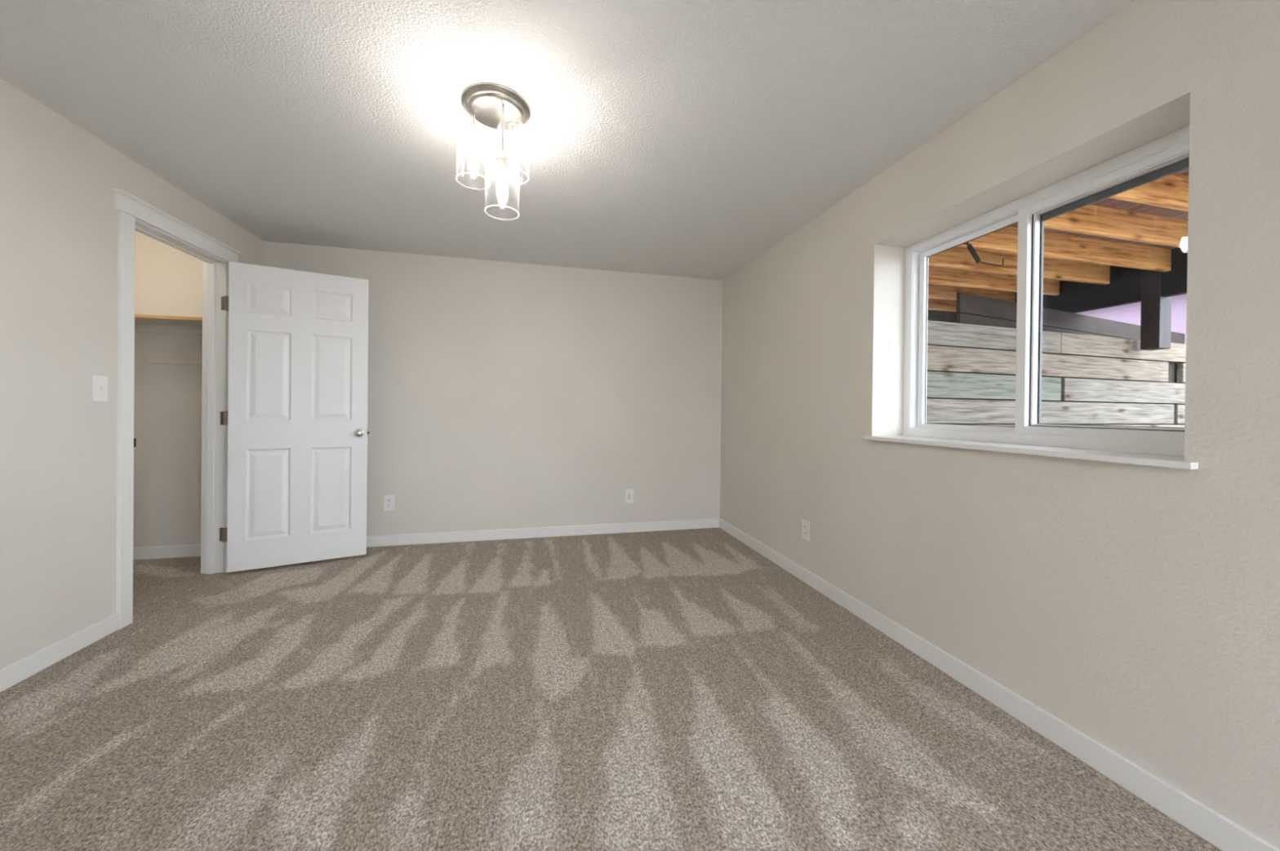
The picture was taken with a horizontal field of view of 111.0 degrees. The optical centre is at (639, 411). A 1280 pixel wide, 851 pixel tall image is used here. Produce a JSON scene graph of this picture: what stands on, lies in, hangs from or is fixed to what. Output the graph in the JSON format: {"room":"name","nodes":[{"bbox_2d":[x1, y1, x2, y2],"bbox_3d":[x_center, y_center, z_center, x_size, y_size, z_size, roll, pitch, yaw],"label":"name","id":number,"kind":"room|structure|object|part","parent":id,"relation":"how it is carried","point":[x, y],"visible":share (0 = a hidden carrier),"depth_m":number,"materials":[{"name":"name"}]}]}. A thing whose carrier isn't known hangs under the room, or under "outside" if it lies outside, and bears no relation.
{"room":"empty bedroom","nodes":[
{"label":"empty bedroom","id":0,"kind":"room"},
{"bbox_2d":[0,78,263,669],"bbox_3d":[-2.260,-0.066,0.616,0.114,2.406,5.554,1,0,-14],"label":"wall","id":1,"kind":"structure","parent":0,"point":[59,219],"depth_m":1.90,"materials":[{"name":"beige paint"}]},
{"bbox_2d":[0,613,118,692],"bbox_3d":[-2.083,1.048,0.102,0.015,0.086,4.257,1,0,-14],"label":"baseboard","id":2,"kind":"structure","parent":1,"relation":"attached to","point":[26,667],"depth_m":1.89,"materials":[{"name":"white paint"}]},
{"bbox_2d":[92,375,107,401],"bbox_3d":[-2.543,-0.109,2.079,0.019,0.122,0.074,1,0,-14],"label":"light switch","id":3,"kind":"object","parent":1,"relation":"attached to","point":[100,383],"visible":1,"depth_m":2.07,"materials":[{"name":"white plastic"}]},
{"bbox_2d":[111,187,241,629],"bbox_3d":[-2.719,-0.006,2.561,0.168,2.160,0.906,1,0,-14],"label":"door frame","id":4,"kind":"structure","parent":1,"relation":"attached to","point":[135,214],"depth_m":2.60,"materials":[{"name":"white paint"}]},
{"bbox_3d":[-2.574,0.045,2.202,0.018,2.064,0.071,1,0,-14],"label":"casing","id":5,"kind":"part","parent":4,"relation":"part of","materials":[{"name":"white paint"}]},
{"bbox_3d":[-2.603,0.158,2.237,0.061,0.058,0.008,1,0,-14],"label":"strike plate","id":6,"kind":"part","parent":4,"relation":"part of","materials":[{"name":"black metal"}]},
{"bbox_3d":[-2.649,-1.031,2.570,0.024,0.082,0.883,1,0,-14],"label":"head casing","id":7,"kind":"part","parent":4,"relation":"part of","materials":[{"name":"white paint"}]},
{"bbox_3d":[-2.643,-1.075,2.572,0.036,0.021,0.906,1,0,-14],"label":"cap moulding","id":8,"kind":"part","parent":4,"relation":"part of","materials":[{"name":"white paint"}]},
{"bbox_3d":[-2.887,0.038,2.932,0.014,2.064,0.071,1,0,-14],"label":"casing","id":9,"kind":"part","parent":4,"relation":"part of","materials":[{"name":"white paint"}]},
{"bbox_3d":[-2.757,0.039,2.964,0.018,2.064,0.071,1,0,-14],"label":"casing","id":10,"kind":"part","parent":4,"relation":"part of","materials":[{"name":"white paint"}]},
{"bbox_2d":[219,261,368,573],"bbox_3d":[-2.382,0.039,3.067,0.842,2.032,0.173,0,0,-30],"label":"door","id":11,"kind":"structure","parent":1,"relation":"in","point":[295,418],"depth_m":3.04,"materials":[{"name":"white paint"}]},
{"bbox_3d":[-2.046,0.157,3.202,0.064,0.064,0.069,0,0,-30],"label":"knob","id":12,"kind":"part","parent":11,"relation":"part of","materials":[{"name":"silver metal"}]},
{"bbox_2d":[133,231,722,547],"bbox_3d":[-1.589,-0.072,3.694,4.835,2.406,0.120,1,0,-14],"label":"wall","id":13,"kind":"structure","parent":0,"point":[501,395],"depth_m":3.72,"materials":[{"name":"beige paint"}]},
{"bbox_2d":[133,544,200,559],"bbox_3d":[-3.409,1.020,3.202,0.888,0.086,0.015,1,0,-14],"label":"baseboard","id":14,"kind":"structure","parent":13,"relation":"attached to","point":[193,550],"depth_m":3.19,"materials":[{"name":"white paint"}]},
{"bbox_2d":[134,314,202,334],"bbox_3d":[-3.357,-0.605,3.049,0.885,0.079,0.310,1,0,-14],"label":"closet shelf","id":15,"kind":"object","parent":13,"relation":"attached to","point":[145,323],"visible":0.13,"depth_m":3.14,"materials":[{"name":"beige paint"}]},
{"bbox_2d":[146,351,202,364],"bbox_3d":[-3.250,-0.387,3.225,0.580,0.088,0.022,1,0,-14],"label":"board","id":16,"kind":"object","parent":13,"relation":"attached to","point":[153,357],"visible":0.56,"depth_m":3.19,"materials":[{"name":"beige wood"}]},
{"bbox_2d":[383,495,395,511],"bbox_3d":[-2.013,0.734,3.532,0.080,0.128,0.008,1,0,-14],"label":"wall outlet","id":17,"kind":"object","parent":13,"relation":"attached to","point":[388,500],"visible":1,"depth_m":3.53,"materials":[{"name":"white plastic"}]},
{"bbox_2d":[366,518,719,547],"bbox_3d":[-1.050,1.044,3.764,3.730,0.086,0.015,1,0,-14],"label":"baseboard","id":18,"kind":"structure","parent":13,"relation":"attached to","point":[569,531],"depth_m":3.79,"materials":[{"name":"white paint"}]},
{"bbox_2d":[625,489,633,503],"bbox_3d":[-0.097,0.769,3.993,0.078,0.126,0.008,1,0,-14],"label":"wall outlet","id":19,"kind":"object","parent":13,"relation":"attached to","point":[628,493],"visible":1,"depth_m":3.99,"materials":[{"name":"white plastic"}]},
{"bbox_2d":[0,0,1134,280],"bbox_3d":[-0.781,-1.275,1.024,5.135,0.040,5.674,1,0,-14],"label":"ceiling","id":20,"kind":"structure","parent":0,"point":[675,138],"depth_m":1.78,"materials":[{"name":"white paint"}]},
{"bbox_2d":[455,82,530,219],"bbox_3d":[-0.603,-1.024,1.813,0.294,0.466,0.276,1,0,-14],"label":"ceiling light","id":21,"kind":"object","parent":20,"relation":"hanging from","point":[495,106],"visible":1,"depth_m":1.78,"materials":[{"name":"silver metal"}]},
{"bbox_3d":[-0.685,-1.066,1.813,0.043,0.099,0.043,1,0,-14],"label":"bulb","id":22,"kind":"part","parent":21,"relation":"part of","materials":[{"name":"white glass"}]},
{"bbox_3d":[-0.548,-0.911,1.754,0.043,0.099,0.043,1,0,-14],"label":"bulb","id":23,"kind":"part","parent":21,"relation":"part of","materials":[{"name":"white glass"}]},
{"bbox_3d":[-0.546,-1.125,1.753,0.009,0.195,0.009,1,0,-14],"label":"rod","id":24,"kind":"part","parent":21,"relation":"part of","materials":[{"name":"silver metal"}]},
{"bbox_3d":[-0.540,-1.119,1.873,0.043,0.099,0.043,1,0,-14],"label":"bulb","id":25,"kind":"part","parent":21,"relation":"part of","materials":[{"name":"white glass"}]},
{"bbox_2d":[0,527,1221,850],"bbox_3d":[-0.903,1.100,1.004,4.735,0.001,5.458,1,0,-14],"label":"floor","id":26,"kind":"structure","parent":0,"point":[677,690],"depth_m":1.54,"materials":[{"name":"beige carpet"}]},
{"bbox_2d":[720,0,1279,848],"bbox_3d":[1.556,-0.028,1.594,0.300,2.406,5.674,1,0,-14],"label":"wall","id":27,"kind":"structure","parent":0,"point":[1137,606],"depth_m":1.45,"materials":[{"name":"beige paint"}]},
{"bbox_2d":[801,519,809,541],"bbox_3d":[1.081,0.773,2.876,0.008,0.128,0.080,1,0,-14],"label":"wall outlet","id":28,"kind":"object","parent":27,"relation":"attached to","point":[805,524],"visible":1,"depth_m":2.87,"materials":[{"name":"white plastic"}]},
{"bbox_2d":[719,519,1279,850],"bbox_3d":[1.396,1.080,1.546,0.015,0.086,5.440,1,0,-14],"label":"baseboard","id":29,"kind":"structure","parent":27,"relation":"attached to","point":[1223,833],"depth_m":1.48,"materials":[{"name":"white paint"}]},
{"bbox_2d":[864,125,1198,469],"bbox_3d":[1.487,-0.361,1.789,0.310,1.031,1.195,1,0,-14],"label":"window","id":30,"kind":"structure","parent":27,"relation":"in","point":[1157,446],"depth_m":1.79,"materials":[{"name":"white plastic"}]},
{"bbox_3d":[1.545,-0.372,2.072,0.026,0.918,0.528,1,0,-14],"label":"sash","id":31,"kind":"part","parent":30,"relation":"part of","materials":[{"name":"white plastic"}]},
{"bbox_3d":[1.442,0.143,1.782,0.229,0.021,1.195,1,0,-14],"label":"sill","id":32,"kind":"part","parent":30,"relation":"part of","materials":[{"name":"white paint"}]},
{"bbox_3d":[1.636,-0.371,1.565,0.026,0.924,0.540,1,0,-14],"label":"sash","id":33,"kind":"part","parent":30,"relation":"part of","materials":[{"name":"white plastic"}]},
{"label":"outside","id":34,"kind":"structure","parent":0,"visible":0},
{"bbox_3d":[6.057,1.029,0.434,36.000,0.500,26.000,1,0,-14],"label":"ground","id":35,"kind":"structure","parent":34,"visible":0},
{"bbox_2d":[926,345,1185,425],"bbox_3d":[3.696,0.052,4.264,5.050,1.350,0.840,1,0,-17],"label":"retaining wall","id":36,"kind":"structure","parent":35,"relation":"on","point":[1172,366],"depth_m":3.99,"materials":[{"name":"grey wood"}]},
{"bbox_2d":[963,424,1088,426],"bbox_3d":[2.683,0.194,3.474,2.644,0.181,0.047,1,0,-17],"label":"board","id":37,"kind":"object","parent":36,"relation":"attached to","point":[1006,425],"visible":0.14,"depth_m":3.51,"materials":[{"name":"grey wood"}]},
{"bbox_2d":[925,399,1173,423],"bbox_3d":[3.253,0.006,3.648,3.832,0.184,0.048,1,0,-17],"label":"board","id":38,"kind":"object","parent":37,"relation":"on","point":[938,411],"visible":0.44,"depth_m":3.70,"materials":[{"name":"grey wood"}]},
{"bbox_2d":[926,371,1061,400],"bbox_3d":[2.489,-0.200,3.410,2.228,0.194,0.047,1,0,-17],"label":"board","id":39,"kind":"object","parent":38,"relation":"on","point":[939,384],"visible":0.56,"depth_m":3.44,"materials":[{"name":"grey wood"}]},
{"bbox_2d":[926,345,1168,382],"bbox_3d":[3.209,-0.392,3.632,3.732,0.185,0.048,1,0,-17],"label":"board","id":40,"kind":"object","parent":39,"relation":"on","point":[940,358],"visible":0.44,"depth_m":3.69,"materials":[{"name":"grey wood"}]},
{"bbox_2d":[927,320,1061,354],"bbox_3d":[2.488,-0.590,3.407,2.217,0.176,0.047,1,0,-17],"label":"board","id":41,"kind":"object","parent":40,"relation":"on","point":[939,333],"visible":0.56,"depth_m":3.43,"materials":[{"name":"grey wood"}]},
{"bbox_2d":[1057,333,1186,363],"bbox_3d":[4.852,-0.567,4.138,2.721,0.176,0.046,1,0,-17],"label":"board","id":42,"kind":"object","parent":40,"relation":"on","point":[1075,344],"visible":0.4,"depth_m":3.93,"materials":[{"name":"grey wood"}]},
{"bbox_2d":[1061,377,1185,404],"bbox_3d":[4.872,-0.177,4.147,2.670,0.194,0.046,1,0,-17],"label":"board","id":43,"kind":"object","parent":38,"relation":"on","point":[1072,389],"visible":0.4,"depth_m":3.95,"materials":[{"name":"grey wood"}]},
{"bbox_2d":[1176,363,1186,382],"bbox_3d":[5.684,-0.368,4.396,0.976,0.185,0.045,1,0,-17],"label":"board","id":44,"kind":"object","parent":43,"relation":"on","point":[1180,378],"visible":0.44,"depth_m":4.25,"materials":[{"name":"grey wood"}]},
{"bbox_2d":[955,292,1185,344],"bbox_3d":[4.554,-0.790,4.477,4.316,0.340,0.100,1,0,-24],"label":"fence","id":45,"kind":"object","parent":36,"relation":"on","point":[973,309],"visible":0.54,"depth_m":4.09,"materials":[{"name":"grey wood"}]},
{"bbox_2d":[1088,424,1184,427],"bbox_3d":[5.048,0.216,4.204,2.294,0.181,0.046,1,0,-17],"label":"board","id":46,"kind":"object","parent":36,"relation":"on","point":[1142,425],"visible":0.19,"depth_m":4.09,"materials":[{"name":"grey wood"}]},
{"bbox_2d":[1173,404,1185,423],"bbox_3d":[5.642,0.030,4.386,1.055,0.184,0.045,1,0,-17],"label":"board","id":47,"kind":"object","parent":46,"relation":"on","point":[1179,410],"visible":0.3,"depth_m":4.22,"materials":[{"name":"grey wood"}]},
{"bbox_2d":[1140,269,1171,350],"bbox_3d":[4.568,-0.942,3.895,0.148,0.780,0.125,1,0,-14],"label":"post","id":48,"kind":"object","parent":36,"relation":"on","point":[1156,309],"visible":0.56,"depth_m":3.85,"materials":[{"name":"black wood"}]},
{"bbox_2d":[944,248,1187,323],"bbox_3d":[4.592,-1.191,3.697,0.090,0.384,4.400,1,0,-14],"label":"beam","id":49,"kind":"structure","parent":48,"relation":"on","point":[1124,287],"depth_m":4.12,"materials":[{"name":"black wood"}]},
{"bbox_2d":[927,297,956,311],"bbox_3d":[2.571,-1.321,5.040,3.210,0.184,0.038,1,0,-14],"label":"joist","id":50,"kind":"object","parent":49,"relation":"attached to","point":[938,304],"visible":0.02,"depth_m":5.27,"materials":[{"name":"brown wood"}]},
{"bbox_2d":[928,284,1015,302],"bbox_3d":[2.674,-1.318,4.612,3.210,0.184,0.038,1,0,-14],"label":"joist","id":51,"kind":"object","parent":49,"relation":"attached to","point":[935,291],"visible":0.04,"depth_m":4.79,"materials":[{"name":"brown wood"}]},
{"bbox_2d":[1044,201,1142,233],"bbox_3d":[3.208,-1.412,3.409,0.139,0.026,4.550,1,0,-14],"label":"board","id":52,"kind":"object","parent":51,"relation":"on","point":[1128,205],"visible":0.08,"depth_m":3.00,"materials":[{"name":"brown wood"}]},
{"bbox_2d":[1124,240,1141,244],"bbox_3d":[4.059,-1.403,3.614,0.139,0.026,4.550,1,0,-14],"label":"board","id":53,"kind":"object","parent":51,"relation":"on","point":[1128,242],"visible":0.08,"depth_m":3.62,"materials":[{"name":"brown wood"}]},
{"bbox_2d":[1111,217,1188,242],"bbox_3d":[3.917,-1.405,3.580,0.139,0.026,4.550,1,0,-14],"label":"board","id":54,"kind":"object","parent":51,"relation":"on","point":[1115,240],"visible":0.08,"depth_m":3.58,"materials":[{"name":"brown wood"}]},
{"bbox_2d":[928,266,1059,295],"bbox_3d":[2.775,-1.315,4.194,3.210,0.184,0.038,1,0,-14],"label":"joist","id":55,"kind":"object","parent":49,"relation":"attached to","point":[936,276],"visible":0.31,"depth_m":4.31,"materials":[{"name":"brown wood"}]},
{"bbox_2d":[928,247,1110,284],"bbox_3d":[2.870,-1.312,3.796,3.210,0.184,0.038,1,0,-14],"label":"joist","id":56,"kind":"object","parent":49,"relation":"attached to","point":[955,258],"visible":0.4,"depth_m":3.87,"materials":[{"name":"brown wood"}]},
{"bbox_2d":[955,226,1171,271],"bbox_3d":[2.966,-1.310,3.397,3.210,0.184,0.038,1,0,-14],"label":"joist","id":57,"kind":"object","parent":49,"relation":"attached to","point":[1056,246],"visible":0.44,"depth_m":3.53,"materials":[{"name":"brown wood"}]},
{"bbox_2d":[962,242,1004,266],"bbox_3d":[2.336,-1.129,3.065,0.325,0.188,0.419,1,0,37],"label":"bracket","id":58,"kind":"object","parent":57,"relation":"hanging from","point":[970,247],"visible":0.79,"depth_m":3.07,"materials":[{"name":"black metal"}]},
{"bbox_2d":[1008,153,1189,227],"bbox_3d":[2.782,-1.416,3.307,0.139,0.026,4.550,1,0,-14],"label":"board","id":59,"kind":"object","parent":57,"relation":"on","point":[1013,225],"visible":0.03,"depth_m":2.90,"materials":[{"name":"brown wood"}]},
{"bbox_2d":[1013,168,1189,227],"bbox_3d":[2.924,-1.415,3.341,0.139,0.026,4.550,1,0,-14],"label":"board","id":60,"kind":"object","parent":57,"relation":"on","point":[1185,170],"visible":0.02,"depth_m":2.90,"materials":[{"name":"brown wood"}]},
{"bbox_2d":[1015,200,1187,248],"bbox_3d":[3.062,-1.307,2.998,3.210,0.184,0.038,1,0,-14],"label":"joist","id":61,"kind":"object","parent":57,"relation":"on","point":[1089,220],"visible":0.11,"depth_m":3.05,"materials":[{"name":"brown wood"}]},
{"bbox_2d":[1044,171,1188,231],"bbox_3d":[3.066,-1.413,3.375,0.139,0.026,4.550,1,0,-14],"label":"board","id":62,"kind":"object","parent":57,"relation":"on","point":[1112,202],"visible":0.03,"depth_m":2.94,"materials":[{"name":"brown wood"}]},
{"bbox_2d":[1084,208,1187,239],"bbox_3d":[3.633,-1.408,3.511,0.139,0.026,4.550,1,0,-14],"label":"board","id":63,"kind":"object","parent":57,"relation":"on","point":[1173,212],"visible":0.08,"depth_m":3.10,"materials":[{"name":"brown wood"}]},
{"bbox_2d":[1097,211,1188,240],"bbox_3d":[3.775,-1.406,3.546,0.139,0.026,4.550,1,0,-14],"label":"board","id":64,"kind":"object","parent":57,"relation":"on","point":[1184,215],"visible":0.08,"depth_m":3.15,"materials":[{"name":"brown wood"}]},
{"bbox_2d":[1148,244,1166,248],"bbox_3d":[4.343,-1.401,3.682,0.139,0.026,4.550,1,0,-14],"label":"board","id":65,"kind":"object","parent":57,"relation":"on","point":[1154,245],"visible":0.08,"depth_m":3.69,"materials":[{"name":"wood"}]},
{"bbox_2d":[1160,245,1178,249],"bbox_3d":[4.485,-1.399,3.716,0.139,0.026,4.550,1,0,-14],"label":"board","id":66,"kind":"object","parent":57,"relation":"on","point":[1166,246],"visible":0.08,"depth_m":3.72,"materials":[{"name":"wood"}]},
{"bbox_2d":[1085,168,1188,211],"bbox_3d":[3.156,-1.304,2.605,3.210,0.184,0.038,1,0,-14],"label":"joist","id":67,"kind":"object","parent":49,"relation":"attached to","point":[1171,191],"visible":0.2,"depth_m":2.56,"materials":[{"name":"brown wood"}]},
{"bbox_2d":[1071,206,1173,237],"bbox_3d":[3.491,-1.409,3.477,0.139,0.026,4.550,1,0,-14],"label":"board","id":68,"kind":"object","parent":67,"relation":"on","point":[1158,210],"visible":0.08,"depth_m":3.07,"materials":[{"name":"brown wood"}]},
{"bbox_3d":[3.252,-1.301,2.209,3.210,0.184,0.038,1,0,-14],"label":"joist","id":69,"kind":"object","parent":49,"relation":"attached to","visible":0},
{"bbox_2d":[1057,204,1158,235],"bbox_3d":[3.349,-1.411,3.443,0.139,0.026,4.550,1,0,-14],"label":"board","id":70,"kind":"object","parent":69,"relation":"on","point":[1144,207],"visible":0.08,"depth_m":3.03,"materials":[{"name":"brown wood"}]},
{"bbox_2d":[1135,242,1154,246],"bbox_3d":[4.201,-1.402,3.648,0.139,0.026,4.550,1,0,-14],"label":"board","id":71,"kind":"object","parent":69,"relation":"on","point":[1141,243],"visible":0.08,"depth_m":3.65,"materials":[{"name":"brown wood"}]},
{"bbox_2d":[1076,293,1186,344],"bbox_3d":[9.610,-0.534,9.145,4.450,2.630,9.100,1,0,-14],"label":"house","id":72,"kind":"structure","parent":35,"relation":"on","point":[1130,313],"depth_m":7.15,"materials":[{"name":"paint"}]},
{"bbox_3d":[2.072,-1.423,3.136,0.139,0.026,4.550,1,0,-14],"label":"board","id":73,"kind":"object","parent":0,"visible":0},
{"bbox_2d":[927,310,945,321],"bbox_3d":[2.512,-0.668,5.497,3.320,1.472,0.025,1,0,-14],"label":"beam","id":74,"kind":"structure","parent":73,"relation":"attached to","point":[932,315],"depth_m":5.82,"materials":[{"name":"grey wood"}]}
]}

